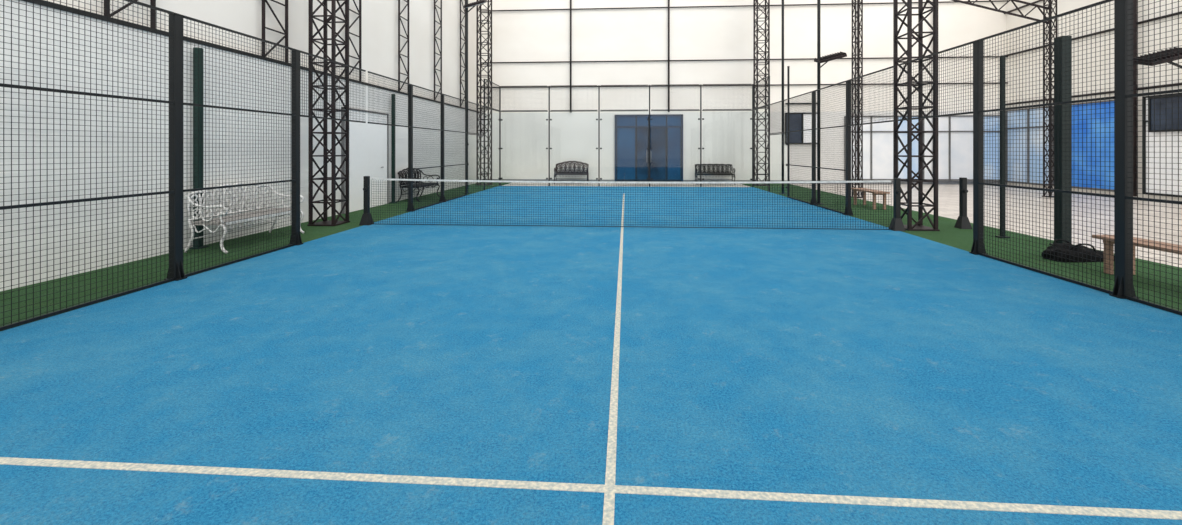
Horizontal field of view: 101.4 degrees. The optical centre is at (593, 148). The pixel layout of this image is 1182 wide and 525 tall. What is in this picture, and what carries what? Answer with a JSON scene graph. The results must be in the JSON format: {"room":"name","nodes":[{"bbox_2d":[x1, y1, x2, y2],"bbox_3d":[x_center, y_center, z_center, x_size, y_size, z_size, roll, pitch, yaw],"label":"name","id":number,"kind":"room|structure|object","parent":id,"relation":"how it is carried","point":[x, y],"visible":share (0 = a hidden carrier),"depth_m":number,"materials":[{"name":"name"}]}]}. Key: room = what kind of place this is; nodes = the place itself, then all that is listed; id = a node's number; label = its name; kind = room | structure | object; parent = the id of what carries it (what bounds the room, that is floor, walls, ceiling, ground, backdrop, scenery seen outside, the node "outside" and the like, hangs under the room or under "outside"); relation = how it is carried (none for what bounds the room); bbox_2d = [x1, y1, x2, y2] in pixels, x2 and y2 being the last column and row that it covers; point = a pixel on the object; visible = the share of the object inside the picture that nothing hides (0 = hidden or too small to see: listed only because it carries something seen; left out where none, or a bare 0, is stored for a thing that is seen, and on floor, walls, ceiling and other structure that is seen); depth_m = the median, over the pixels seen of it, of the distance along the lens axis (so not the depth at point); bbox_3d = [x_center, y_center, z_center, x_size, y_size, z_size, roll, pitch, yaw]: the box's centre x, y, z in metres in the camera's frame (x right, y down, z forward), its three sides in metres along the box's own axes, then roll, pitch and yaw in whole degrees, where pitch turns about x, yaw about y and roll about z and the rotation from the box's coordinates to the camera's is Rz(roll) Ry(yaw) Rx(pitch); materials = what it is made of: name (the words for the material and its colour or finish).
{"room":"sports hall","nodes":[
{"label":"sports hall","id":0,"kind":"room"},
{"bbox_2d":[0,0,481,290],"bbox_3d":[-5.859,-0.060,10.660,0.100,3.120,22.500,0,0,4],"label":"wall","id":1,"kind":"structure","parent":0,"point":[126,149],"depth_m":6.39,"materials":[{"name":"paint"}]},
{"bbox_2d":[21,0,479,112],"bbox_3d":[-5.880,-1.630,10.661,0.180,0.060,22.500,0,0,4],"label":"trim","id":2,"kind":"structure","parent":1,"relation":"on","point":[30,1],"depth_m":6.84,"materials":[{"name":"black metal"}]},
{"bbox_2d":[104,0,155,28],"bbox_3d":[-6.140,-4.784,6.419,0.040,6.272,0.640,0,0,4],"label":"truss","id":3,"kind":"object","parent":2,"relation":"on","point":[152,2],"visible":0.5,"depth_m":6.46,"materials":[{"name":"metal"}]},
{"bbox_2d":[262,0,287,61],"bbox_3d":[-5.965,-4.784,9.063,0.040,6.272,0.640,0,0,4],"label":"truss","id":4,"kind":"object","parent":2,"relation":"on","point":[285,30],"visible":0.69,"depth_m":9.10,"materials":[{"name":"metal"}]},
{"bbox_2d":[349,0,361,80],"bbox_3d":[-5.793,-4.784,11.658,0.040,6.272,0.640,0,0,4],"label":"truss","id":5,"kind":"object","parent":2,"relation":"on","point":[359,10],"visible":0.58,"depth_m":11.94,"materials":[{"name":"metal"}]},
{"bbox_2d":[398,0,408,92],"bbox_3d":[-5.619,-4.784,14.302,0.040,6.272,0.640,0,0,4],"label":"truss","id":6,"kind":"object","parent":2,"relation":"on","point":[407,1],"visible":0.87,"depth_m":14.27,"materials":[{"name":"metal"}]},
{"bbox_2d":[434,0,441,99],"bbox_3d":[-5.447,-4.784,16.896,0.040,6.272,0.640,0,0,4],"label":"truss","id":7,"kind":"object","parent":2,"relation":"on","point":[435,5],"visible":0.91,"depth_m":17.01,"materials":[{"name":"metal"}]},
{"bbox_2d":[460,0,465,106],"bbox_3d":[-5.276,-4.784,19.491,0.040,6.272,0.640,0,0,4],"label":"truss","id":8,"kind":"object","parent":2,"relation":"on","point":[460,0],"visible":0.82,"depth_m":19.40,"materials":[{"name":"metal"}]},
{"bbox_2d":[341,107,388,213],"bbox_3d":[-5.656,0.260,12.100,0.116,2.440,2.080,0,0,4],"label":"door","id":9,"kind":"structure","parent":1,"relation":"in","point":[368,143],"depth_m":12.06,"materials":[{"name":"white paint"}]},
{"bbox_2d":[45,0,478,110],"bbox_3d":[-6.009,-4.770,10.670,0.100,6.500,22.500,0,0,4],"label":"wall","id":10,"kind":"structure","parent":0,"point":[379,17],"depth_m":12.43,"materials":[{"name":"paint"}]},
{"bbox_2d":[0,182,1181,524],"bbox_3d":[5.649,1.540,9.648,26.000,0.120,26.000,0,0,4],"label":"floor","id":11,"kind":"structure","parent":0,"point":[844,361],"depth_m":3.23,"materials":[{"name":"carpet"}]},
{"bbox_2d":[0,0,173,330],"bbox_3d":[-4.784,-0.026,4.495,0.026,3.015,1.884,0,0,4],"label":"fence panel","id":12,"kind":"object","parent":11,"relation":"on","point":[2,328],"visible":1,"depth_m":4.54,"materials":[{"name":"black metal"}]},
{"bbox_2d":[164,13,186,280],"bbox_3d":[-4.748,-0.026,5.495,0.170,3.012,0.112,0,0,4],"label":"fence post","id":13,"kind":"object","parent":11,"relation":"on","point":[179,274],"visible":0.85,"depth_m":5.47,"materials":[{"name":"black metal"}]},
{"bbox_2d":[189,47,207,248],"bbox_3d":[-5.934,-0.016,7.257,0.170,3.000,0.170,0,0,4],"label":"post","id":14,"kind":"object","parent":11,"relation":"on","point":[196,48],"visible":0.63,"depth_m":7.21,"materials":[{"name":"metal"}]},
{"bbox_2d":[183,15,295,276],"bbox_3d":[-4.652,-0.026,6.491,0.026,3.015,1.884,0,0,4],"label":"fence panel","id":15,"kind":"object","parent":11,"relation":"on","point":[184,16],"visible":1,"depth_m":6.39,"materials":[{"name":"black metal"}]},
{"bbox_2d":[184,183,304,253],"bbox_3d":[-5.472,1.018,7.708,0.656,0.935,1.678,0,0,4],"label":"garden bench","id":16,"kind":"object","parent":11,"relation":"on","point":[216,221],"visible":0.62,"depth_m":7.48,"materials":[{"name":"white metal"}]},
{"bbox_2d":[288,49,302,244],"bbox_3d":[-4.616,-0.026,7.491,0.170,3.012,0.112,0,0,4],"label":"fence post","id":17,"kind":"object","parent":11,"relation":"on","point":[295,127],"visible":0.84,"depth_m":7.44,"materials":[{"name":"black metal"}]},
{"bbox_2d":[300,51,365,122],"bbox_3d":[-4.520,-1.020,8.487,0.026,1.026,1.884,0,0,4],"label":"fence panel","id":18,"kind":"object","parent":17,"relation":"attached to","point":[302,52],"visible":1,"depth_m":8.13,"materials":[{"name":"black metal"}]},
{"bbox_2d":[307,0,349,225],"bbox_3d":[-5.230,-3.239,9.566,0.540,9.472,0.540,0,0,4],"label":"column","id":19,"kind":"structure","parent":11,"relation":"on","point":[334,221],"depth_m":9.34,"materials":[{"name":"metal"}]},
{"bbox_2d":[359,176,373,224],"bbox_3d":[-4.454,1.005,9.485,0.200,0.950,0.200,0,0,4],"label":"net post","id":20,"kind":"object","parent":11,"relation":"on","point":[366,217],"visible":1,"depth_m":9.44,"materials":[{"name":"black metal"}]},
{"bbox_2d":[371,178,890,229],"bbox_3d":[0.535,1.022,9.155,9.804,0.902,0.012,0,0,4],"label":"net","id":21,"kind":"object","parent":20,"relation":"attached to","point":[380,179],"visible":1,"depth_m":9.12,"materials":[{"name":"black fabric"}]},
{"bbox_2d":[390,94,397,202],"bbox_3d":[-5.532,-0.016,13.344,0.160,3.000,0.160,0,0,4],"label":"post","id":22,"kind":"object","parent":11,"relation":"on","point":[392,127],"visible":0.73,"depth_m":13.31,"materials":[{"name":"metal"}]},
{"bbox_2d":[406,84,414,211],"bbox_3d":[-4.352,-0.026,11.482,0.170,3.012,0.112,0,0,4],"label":"fence post","id":23,"kind":"object","parent":11,"relation":"on","point":[410,96],"visible":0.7,"depth_m":11.43,"materials":[{"name":"black metal"}]},
{"bbox_2d":[368,71,410,127],"bbox_3d":[-4.388,-1.020,10.482,0.026,1.026,1.884,0,0,4],"label":"fence panel","id":24,"kind":"object","parent":23,"relation":"attached to","point":[384,77],"visible":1,"depth_m":10.18,"materials":[{"name":"black metal"}]},
{"bbox_2d":[397,168,439,201],"bbox_3d":[-5.138,1.018,14.270,0.656,0.935,1.498,0,0,4],"label":"garden bench","id":25,"kind":"object","parent":11,"relation":"on","point":[401,176],"visible":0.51,"depth_m":13.90,"materials":[{"name":"black metal"}]},
{"bbox_2d":[413,85,442,209],"bbox_3d":[-4.256,-0.026,12.478,0.026,3.015,1.884,0,0,4],"label":"fence panel","id":26,"kind":"object","parent":11,"relation":"on","point":[422,88],"visible":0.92,"depth_m":12.37,"materials":[{"name":"black metal"}]},
{"bbox_2d":[439,94,445,201],"bbox_3d":[-4.220,-0.026,13.478,0.170,3.012,0.112,0,0,4],"label":"fence post","id":27,"kind":"object","parent":11,"relation":"on","point":[442,96],"visible":0.79,"depth_m":13.43,"materials":[{"name":"black metal"}]},
{"bbox_2d":[444,94,466,200],"bbox_3d":[-4.124,-0.026,14.474,0.026,3.015,1.884,0,0,4],"label":"fence panel","id":28,"kind":"object","parent":11,"relation":"on","point":[447,130],"visible":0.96,"depth_m":14.24,"materials":[{"name":"black metal"}]},
{"bbox_2d":[465,70,466,194],"bbox_3d":[-4.088,-0.526,15.473,0.066,4.012,0.058,0,0,4],"label":"fence post","id":29,"kind":"object","parent":11,"relation":"on","point":[465,70],"visible":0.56,"depth_m":15.45,"materials":[{"name":"black metal"}]},
{"bbox_2d":[463,0,486,193],"bbox_3d":[-3.980,-2.916,16.189,0.762,8.800,0.358,0,0,4],"label":"floodlight pole","id":30,"kind":"object","parent":11,"relation":"on","point":[473,4],"visible":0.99,"depth_m":16.19,"materials":[{"name":"black metal"}]},
{"bbox_2d":[467,134,484,186],"bbox_3d":[-3.992,0.487,16.469,0.036,1.965,1.910,0,0,4],"label":"glass panel","id":31,"kind":"object","parent":11,"relation":"on","point":[469,134],"visible":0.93,"depth_m":15.98,"materials":[{"name":"clear glass"}]},
{"bbox_2d":[467,101,484,134],"bbox_3d":[-3.992,-1.020,16.469,0.026,1.026,1.884,0,0,4],"label":"fence panel","id":32,"kind":"object","parent":31,"relation":"on","point":[478,105],"visible":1,"depth_m":16.57,"materials":[{"name":"black metal"}]},
{"bbox_2d":[476,0,491,184],"bbox_3d":[-4.538,-3.239,20.043,0.540,9.472,0.540,0,0,4],"label":"column","id":33,"kind":"structure","parent":11,"relation":"on","point":[480,43],"depth_m":19.81,"materials":[{"name":"metal"}]},
{"bbox_2d":[484,79,484,189],"bbox_3d":[-3.956,-0.526,17.469,0.066,4.012,0.058,0,0,4],"label":"fence post","id":34,"kind":"object","parent":11,"relation":"on","point":[484,79],"visible":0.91,"depth_m":17.44,"materials":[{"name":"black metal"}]},
{"bbox_2d":[499,86,500,185],"bbox_3d":[-3.791,-0.526,19.513,0.058,4.012,0.066,0,0,4],"label":"fence post","id":35,"kind":"object","parent":11,"relation":"on","point":[499,86],"visible":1,"depth_m":19.50,"materials":[{"name":"black metal"}]},
{"bbox_2d":[501,111,547,178],"bbox_3d":[-2.796,-0.022,19.397,1.910,2.985,0.036,0,0,4],"label":"glass panel","id":36,"kind":"object","parent":11,"relation":"on","point":[501,111],"visible":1,"depth_m":19.39,"materials":[{"name":"clear glass"}]},
{"bbox_2d":[501,86,547,110],"bbox_3d":[-2.796,-2.026,19.397,1.883,1.014,0.026,0,0,4],"label":"fence panel","id":37,"kind":"object","parent":36,"relation":"on","point":[503,97],"visible":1,"depth_m":19.41,"materials":[{"name":"black metal"}]},
{"bbox_2d":[548,86,549,185],"bbox_3d":[-1.795,-0.526,19.381,0.058,4.012,0.066,0,0,4],"label":"fence post","id":38,"kind":"object","parent":11,"relation":"on","point":[548,86],"visible":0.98,"depth_m":19.36,"materials":[{"name":"black metal"}]},
{"bbox_2d":[554,161,588,183],"bbox_3d":[-0.971,1.009,20.931,1.448,0.985,0.662,0,0,4],"label":"garden bench","id":39,"kind":"object","parent":11,"relation":"on","point":[565,172],"visible":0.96,"depth_m":21.17,"materials":[{"name":"black metal"}]},
{"bbox_2d":[550,111,597,179],"bbox_3d":[-0.801,-0.022,19.265,1.910,2.985,0.036,0,0,4],"label":"glass panel","id":40,"kind":"object","parent":11,"relation":"on","point":[550,111],"visible":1,"depth_m":19.26,"materials":[{"name":"clear glass"}]},
{"bbox_2d":[550,85,596,110],"bbox_3d":[-0.801,-2.026,19.265,1.883,1.014,0.026,0,0,4],"label":"fence panel","id":41,"kind":"object","parent":40,"relation":"on","point":[587,109],"visible":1,"depth_m":19.25,"materials":[{"name":"black metal"}]},
{"bbox_2d":[0,457,1181,519],"bbox_3d":[0.069,1.478,2.105,10.000,0.004,0.045,0,0,4],"label":"court line","id":42,"kind":"object","parent":11,"relation":"on","point":[751,495],"depth_m":2.10,"materials":[{"name":"paint"}]},
{"bbox_2d":[598,85,599,185],"bbox_3d":[0.200,-0.526,19.249,0.058,4.012,0.066,0,0,4],"label":"fence post","id":43,"kind":"object","parent":11,"relation":"on","point":[598,85],"visible":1,"depth_m":19.22,"materials":[{"name":"black metal"}]},
{"bbox_2d":[602,195,624,524],"bbox_3d":[0.467,1.478,8.122,0.045,0.003,15.870,0,0,4],"label":"court line","id":44,"kind":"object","parent":11,"relation":"on","point":[609,497],"depth_m":2.69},
{"bbox_2d":[649,85,649,186],"bbox_3d":[2.196,-0.526,19.117,0.058,4.012,0.066,0,0,4],"label":"fence post","id":45,"kind":"object","parent":11,"relation":"on","point":[649,85],"visible":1,"depth_m":19.09,"materials":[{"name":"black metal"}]},
{"bbox_2d":[651,110,699,179],"bbox_3d":[3.191,-0.022,19.001,1.910,2.985,0.036,0,0,4],"label":"glass panel","id":46,"kind":"object","parent":11,"relation":"on","point":[653,110],"visible":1,"depth_m":18.98,"materials":[{"name":"clear glass"}]},
{"bbox_2d":[651,84,699,109],"bbox_3d":[3.191,-2.026,19.001,1.883,1.014,0.026,0,0,4],"label":"fence panel","id":47,"kind":"object","parent":46,"relation":"on","point":[657,87],"visible":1,"depth_m":18.98,"materials":[{"name":"black metal"}]},
{"bbox_2d":[700,84,701,186],"bbox_3d":[4.192,-0.526,18.985,0.058,4.012,0.066,0,0,4],"label":"fence post","id":48,"kind":"object","parent":11,"relation":"on","point":[700,84],"visible":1,"depth_m":18.96,"materials":[{"name":"black metal"}]},
{"bbox_2d":[695,164,734,184],"bbox_3d":[5.115,1.067,20.528,1.598,0.868,0.662,0,0,4],"label":"garden bench","id":49,"kind":"object","parent":11,"relation":"on","point":[709,172],"visible":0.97,"depth_m":20.76,"materials":[{"name":"black metal"}]},
{"bbox_2d":[702,110,751,179],"bbox_3d":[5.186,-0.022,18.869,1.910,2.985,0.036,0,0,4],"label":"glass panel","id":50,"kind":"object","parent":11,"relation":"on","point":[702,110],"visible":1,"depth_m":18.86,"materials":[{"name":"clear glass"}]},
{"bbox_2d":[703,84,751,109],"bbox_3d":[5.186,-2.026,18.869,1.883,1.014,0.026,0,0,4],"label":"fence panel","id":51,"kind":"object","parent":50,"relation":"on","point":[742,85],"visible":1,"depth_m":18.85,"materials":[{"name":"black metal"}]},
{"bbox_2d":[752,84,753,186],"bbox_3d":[6.187,-0.526,18.853,0.058,4.012,0.066,0,0,4],"label":"fence post","id":52,"kind":"object","parent":11,"relation":"on","point":[752,84],"visible":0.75,"depth_m":18.83,"materials":[{"name":"black metal"}]},
{"bbox_2d":[753,0,769,184],"bbox_3d":[6.814,-3.239,19.693,0.540,9.472,0.540,0,0,4],"label":"column","id":53,"kind":"structure","parent":11,"relation":"on","point":[756,3],"depth_m":19.49,"materials":[{"name":"metal"}]},
{"bbox_2d":[768,76,769,191],"bbox_3d":[6.082,-0.526,16.805,0.066,4.012,0.058,0,0,4],"label":"fence post","id":54,"kind":"object","parent":11,"relation":"on","point":[768,76],"visible":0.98,"depth_m":16.80,"materials":[{"name":"black metal"}]},
{"bbox_2d":[768,133,786,187],"bbox_3d":[5.986,0.487,15.809,0.036,1.965,1.910,0,0,4],"label":"glass panel","id":55,"kind":"object","parent":11,"relation":"on","point":[780,133],"visible":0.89,"depth_m":15.90,"materials":[{"name":"clear glass"}]},
{"bbox_2d":[769,99,786,133],"bbox_3d":[5.986,-1.020,15.809,0.026,1.026,1.884,0,0,4],"label":"fence panel","id":56,"kind":"object","parent":55,"relation":"on","point":[785,99],"visible":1,"depth_m":16.10,"materials":[{"name":"black metal"}]},
{"bbox_2d":[779,0,786,193],"bbox_3d":[6.251,-2.916,16.023,0.200,8.800,0.200,0,0,4],"label":"floodlight pole","id":57,"kind":"object","parent":11,"relation":"on","point":[782,0],"visible":0.8,"depth_m":15.99,"materials":[{"name":"black metal"}]},
{"bbox_2d":[787,66,789,195],"bbox_3d":[5.950,-0.526,14.810,0.066,4.012,0.058,0,0,4],"label":"fence post","id":58,"kind":"object","parent":11,"relation":"on","point":[787,66],"visible":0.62,"depth_m":14.78,"materials":[{"name":"black metal"}]},
{"bbox_2d":[788,92,811,203],"bbox_3d":[5.854,-0.026,13.814,0.026,3.015,1.884,0,0,4],"label":"fence panel","id":59,"kind":"object","parent":11,"relation":"on","point":[791,103],"visible":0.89,"depth_m":13.86,"materials":[{"name":"black metal"}]},
{"bbox_2d":[810,91,815,203],"bbox_3d":[5.818,-0.026,12.814,0.170,3.012,0.112,0,0,4],"label":"fence post","id":60,"kind":"object","parent":11,"relation":"on","point":[811,91],"visible":0.47,"depth_m":12.76,"materials":[{"name":"black metal"}]},
{"bbox_2d":[813,81,845,213],"bbox_3d":[5.722,-0.026,11.818,0.026,3.015,1.884,0,0,4],"label":"fence panel","id":61,"kind":"object","parent":11,"relation":"on","point":[833,85],"visible":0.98,"depth_m":11.87,"materials":[{"name":"black metal"}]},
{"bbox_2d":[814,0,846,203],"bbox_3d":[6.332,-2.916,13.001,0.762,8.800,0.358,0,0,4],"label":"floodlight pole","id":62,"kind":"object","parent":11,"relation":"on","point":[837,55],"visible":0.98,"depth_m":13.00,"materials":[{"name":"black metal"}]},
{"bbox_2d":[843,80,852,215],"bbox_3d":[5.686,-0.026,10.819,0.170,3.012,0.112,0,0,4],"label":"fence post","id":63,"kind":"object","parent":11,"relation":"on","point":[848,86],"visible":0.86,"depth_m":10.77,"materials":[{"name":"black metal"}]},
{"bbox_2d":[848,65,895,125],"bbox_3d":[5.590,-1.020,9.823,0.026,1.026,1.884,0,0,4],"label":"fence panel","id":64,"kind":"object","parent":63,"relation":"attached to","point":[854,80],"visible":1,"depth_m":9.83,"materials":[{"name":"black metal"}]},
{"bbox_2d":[851,0,862,197],"bbox_3d":[8.101,-3.297,14.898,0.280,9.613,0.280,0,0,4],"label":"post","id":65,"kind":"object","parent":11,"relation":"on","point":[860,22],"visible":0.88,"depth_m":14.84,"materials":[{"name":"metal"}]},
{"bbox_2d":[851,188,889,208],"bbox_3d":[7.028,1.264,12.363,0.345,0.440,1.300,0,0,4],"label":"wooden bench","id":66,"kind":"object","parent":11,"relation":"on","point":[864,190],"visible":0.55,"depth_m":12.18,"materials":[{"name":"brown wood"}]},
{"bbox_2d":[889,178,905,230],"bbox_3d":[5.524,1.005,8.825,0.200,0.950,0.200,0,0,4],"label":"net post","id":67,"kind":"object","parent":11,"relation":"on","point":[896,223],"visible":1,"depth_m":8.78,"materials":[{"name":"black metal"}]},
{"bbox_2d":[893,0,939,230],"bbox_3d":[5.988,-3.239,9.025,0.540,9.472,0.540,0,0,4],"label":"column","id":68,"kind":"structure","parent":11,"relation":"on","point":[918,226],"depth_m":8.89,"materials":[{"name":"metal"}]},
{"bbox_2d":[954,177,971,228],"bbox_3d":[6.913,1.009,9.064,0.200,0.950,0.200,0,0,4],"label":"net post","id":69,"kind":"object","parent":11,"relation":"on","point":[962,222],"visible":1,"depth_m":9.02,"materials":[{"name":"black metal"}]},
{"bbox_2d":[969,40,987,254],"bbox_3d":[5.422,-0.026,6.827,0.170,3.012,0.112,0,0,4],"label":"fence post","id":70,"kind":"object","parent":11,"relation":"on","point":[978,134],"visible":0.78,"depth_m":6.78,"materials":[{"name":"black metal"}]},
{"bbox_2d":[898,42,972,120],"bbox_3d":[5.458,-1.020,7.827,0.026,1.026,1.884,0,0,4],"label":"fence panel","id":71,"kind":"object","parent":70,"relation":"attached to","point":[968,43],"visible":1,"depth_m":7.68,"materials":[{"name":"black metal"}]},
{"bbox_2d":[996,55,1009,237],"bbox_3d":[6.850,-0.041,8.116,0.140,3.050,0.140,0,0,4],"label":"post","id":72,"kind":"object","parent":11,"relation":"on","point":[1003,93],"visible":0.88,"depth_m":8.09,"materials":[{"name":"metal"}]},
{"bbox_2d":[978,0,1114,293],"bbox_3d":[5.326,-0.026,5.831,0.026,3.015,1.884,0,0,4],"label":"fence panel","id":73,"kind":"object","parent":11,"relation":"on","point":[1095,99],"visible":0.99,"depth_m":5.63,"materials":[{"name":"black metal"}]},
{"bbox_2d":[1042,0,1056,197],"bbox_3d":[14.227,-3.297,15.094,0.280,9.613,0.280,0,0,4],"label":"post","id":74,"kind":"object","parent":11,"relation":"on","point":[1050,2],"visible":0.64,"depth_m":15.14,"materials":[{"name":"metal"}]},
{"bbox_2d":[951,0,1048,22],"bbox_3d":[11.135,-4.995,15.299,6.222,2.198,0.050,0,0,4],"label":"girder","id":75,"kind":"object","parent":74,"relation":"attached to","point":[959,1],"visible":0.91,"depth_m":15.15,"materials":[{"name":"metal"}]},
{"bbox_2d":[1049,36,1071,244],"bbox_3d":[7.163,-0.116,7.394,0.220,3.200,0.220,0,0,4],"label":"post","id":76,"kind":"object","parent":11,"relation":"on","point":[1065,145],"visible":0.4,"depth_m":7.33,"materials":[{"name":"metal"}]},
{"bbox_2d":[1041,239,1103,261],"bbox_3d":[6.583,1.361,6.523,1.073,0.247,0.400,0,0,-4],"label":"sports bag","id":77,"kind":"object","parent":11,"relation":"on","point":[1059,246],"visible":0.6,"depth_m":6.36,"materials":[{"name":"black fabric"}]},
{"bbox_2d":[1109,0,1138,298],"bbox_3d":[5.290,-0.026,4.832,0.170,3.012,0.112,0,0,4],"label":"fence post","id":78,"kind":"object","parent":11,"relation":"on","point":[1123,136],"visible":0.83,"depth_m":4.80,"materials":[{"name":"black metal"}]},
{"bbox_2d":[1092,235,1181,274],"bbox_3d":[6.194,1.264,5.052,0.345,0.440,1.700,0,0,4],"label":"wooden bench","id":79,"kind":"object","parent":11,"relation":"on","point":[1142,242],"visible":0.58,"depth_m":5.71,"materials":[{"name":"brown wood"}]},
{"bbox_2d":[1126,0,1181,314],"bbox_3d":[5.194,-0.026,3.836,0.026,3.015,1.884,0,0,4],"label":"fence panel","id":80,"kind":"object","parent":11,"relation":"on","point":[1178,90],"visible":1,"depth_m":4.53,"materials":[{"name":"black metal"}]},
{"bbox_2d":[1133,47,1181,68],"bbox_3d":[9.641,-1.100,8.072,1.025,5.200,0.358,0,0,4],"label":"floodlight pole","id":81,"kind":"object","parent":11,"relation":"on","point":[1143,60],"visible":0.75,"depth_m":8.03,"materials":[{"name":"black metal"}]},
{"bbox_3d":[-3.860,-0.023,18.465,0.036,2.985,1.910,0,0,4],"label":"glass panel","id":82,"kind":"object","parent":11,"relation":"on","visible":0},
{"bbox_2d":[485,79,499,110],"bbox_3d":[-3.860,-2.026,18.465,0.026,1.014,1.883,0,0,4],"label":"fence panel","id":83,"kind":"object","parent":82,"relation":"on","point":[492,87],"visible":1,"depth_m":18.37,"materials":[{"name":"black metal"}]},
{"bbox_3d":[6.118,-0.023,17.805,0.036,2.985,1.910,0,0,4],"label":"glass panel","id":84,"kind":"object","parent":11,"relation":"on","visible":0},
{"bbox_2d":[753,76,767,109],"bbox_3d":[6.118,-2.026,17.805,0.026,1.014,1.883,0,0,4],"label":"fence panel","id":85,"kind":"object","parent":84,"relation":"on","point":[767,76],"visible":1,"depth_m":17.26,"materials":[{"name":"black metal"}]},
{"bbox_3d":[1.195,-0.023,19.133,1.910,2.985,0.036,0,0,4],"label":"glass panel","id":86,"kind":"object","parent":11,"relation":"on","visible":0},
{"bbox_2d":[600,85,647,110],"bbox_3d":[1.195,-2.026,19.133,1.883,1.014,0.026,0,0,4],"label":"fence panel","id":87,"kind":"object","parent":86,"relation":"on","point":[625,86],"visible":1,"depth_m":19.13,"materials":[{"name":"black metal"}]},
{"bbox_2d":[479,0,1005,180],"bbox_3d":[6.136,-3.260,21.191,22.950,9.520,0.100,0,0,4],"label":"wall","id":88,"kind":"structure","parent":0,"point":[698,33],"depth_m":21.25,"materials":[{"name":"white paint"}]},
{"bbox_2d":[570,0,571,112],"bbox_3d":[-1.034,-4.770,21.495,0.074,6.300,0.074,0,0,26],"label":"trim","id":89,"kind":"structure","parent":88,"relation":"attached to","point":[570,0],"depth_m":21.48,"materials":[{"name":"paint"}]},
{"bbox_2d":[615,114,682,181],"bbox_3d":[2.410,-0.020,21.301,3.000,3.000,0.172,0,0,4],"label":"door","id":90,"kind":"structure","parent":88,"relation":"in","point":[666,130],"depth_m":21.32,"materials":[{"name":"blue glass"}]},
{"bbox_2d":[668,0,669,111],"bbox_3d":[3.276,-4.770,21.210,0.074,6.300,0.074,0,0,26],"label":"trim","id":91,"kind":"structure","parent":88,"relation":"attached to","point":[668,0],"depth_m":21.18,"materials":[{"name":"paint"}]},
{"bbox_2d":[482,179,1006,184],"bbox_3d":[6.157,1.430,21.125,22.500,0.140,0.030,0,0,4],"label":"baseboard","id":92,"kind":"structure","parent":88,"relation":"attached to","point":[891,182],"depth_m":21.09,"materials":[{"name":"grey metal"}]},
{"bbox_2d":[481,0,1007,11],"bbox_3d":[6.153,-6.220,21.070,22.500,0.054,0.054,0,0,4],"label":"trim","id":93,"kind":"structure","parent":88,"relation":"attached to","point":[995,0],"depth_m":21.09,"materials":[{"name":"paint"}]},
{"bbox_2d":[481,56,1007,63],"bbox_3d":[6.153,-3.880,21.070,22.500,0.054,0.054,0,0,4],"label":"trim","id":94,"kind":"structure","parent":88,"relation":"attached to","point":[964,56],"depth_m":21.14,"materials":[{"name":"paint"}]},
{"bbox_2d":[494,82,1007,87],"bbox_3d":[6.153,-2.770,21.070,22.500,0.054,0.054,0,0,4],"label":"trim","id":95,"kind":"structure","parent":88,"relation":"attached to","point":[997,82],"depth_m":21.15,"materials":[{"name":"paint"}]},
{"bbox_2d":[785,103,811,143],"bbox_3d":[8.998,-1.105,20.902,1.450,1.770,0.100,0,0,4],"label":"window","id":96,"kind":"structure","parent":88,"relation":"in","point":[809,114],"depth_m":20.91,"materials":[{"name":"black glass"}]},
{"bbox_2d":[857,0,857,183],"bbox_3d":[11.289,-3.220,20.680,0.080,9.400,0.080,0,0,4],"label":"trim","id":97,"kind":"structure","parent":88,"relation":"attached to","point":[857,0],"depth_m":20.67,"materials":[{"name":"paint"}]},
{"bbox_2d":[844,115,999,180],"bbox_3d":[13.988,-0.045,20.572,6.450,2.750,0.100,0,0,4],"label":"window","id":98,"kind":"structure","parent":88,"relation":"in","point":[955,132],"depth_m":20.55,"materials":[{"name":"glass"}]},
{"bbox_2d":[933,0,933,182],"bbox_3d":[14.382,-3.220,20.476,0.080,9.400,0.080,0,0,4],"label":"trim","id":99,"kind":"structure","parent":88,"relation":"attached to","point":[933,0],"depth_m":20.46,"materials":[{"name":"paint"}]},
{"bbox_2d":[1006,0,1181,200],"bbox_3d":[16.790,-3.260,10.666,0.100,9.520,19.500,0,0,4],"label":"wall","id":100,"kind":"structure","parent":0,"point":[1063,6],"depth_m":16.78,"materials":[{"name":"white paint"}]},
{"bbox_2d":[1006,106,1053,185],"bbox_3d":[17.255,-0.120,19.203,0.100,3.000,2.250,0,0,4],"label":"window","id":101,"kind":"structure","parent":100,"relation":"in","point":[1011,124],"depth_m":19.32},
{"bbox_2d":[1072,99,1113,190],"bbox_3d":[17.085,-0.120,16.634,0.100,3.000,2.800,0,0,4],"label":"window","id":102,"kind":"structure","parent":100,"relation":"in","point":[1105,116],"depth_m":16.55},
{"bbox_2d":[1006,83,1181,104],"bbox_3d":[16.671,-1.870,10.674,0.080,0.080,19.500,0,0,4],"label":"trim","id":103,"kind":"structure","parent":100,"relation":"attached to","point":[1174,84],"depth_m":16.15,"materials":[{"name":"paint"}]},
{"bbox_2d":[1006,11,1181,56],"bbox_3d":[16.671,-3.920,10.674,0.080,0.080,19.500,0,0,4],"label":"trim","id":104,"kind":"structure","parent":100,"relation":"attached to","point":[1169,15],"depth_m":16.14,"materials":[{"name":"paint"}]},
{"bbox_2d":[1133,0,1136,196],"bbox_3d":[16.874,-3.220,15.120,0.111,9.400,0.111,0,0,26],"label":"trim","id":105,"kind":"structure","parent":100,"relation":"attached to","point":[1134,1],"depth_m":15.08,"materials":[{"name":"paint"}]},
{"bbox_2d":[1142,93,1181,196],"bbox_3d":[16.826,-0.120,12.718,0.100,3.000,4.450,0,0,4],"label":"window","id":106,"kind":"structure","parent":100,"relation":"in","point":[1166,147],"depth_m":14.45,"materials":[{"name":"white glass"}]},
{"bbox_2d":[1149,94,1181,131],"bbox_3d":[16.827,-1.045,13.870,0.050,1.070,1.720,0,0,4],"label":"board","id":107,"kind":"object","parent":106,"relation":"attached to","point":[1166,113],"visible":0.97,"depth_m":14.27,"materials":[{"name":"black metal"}]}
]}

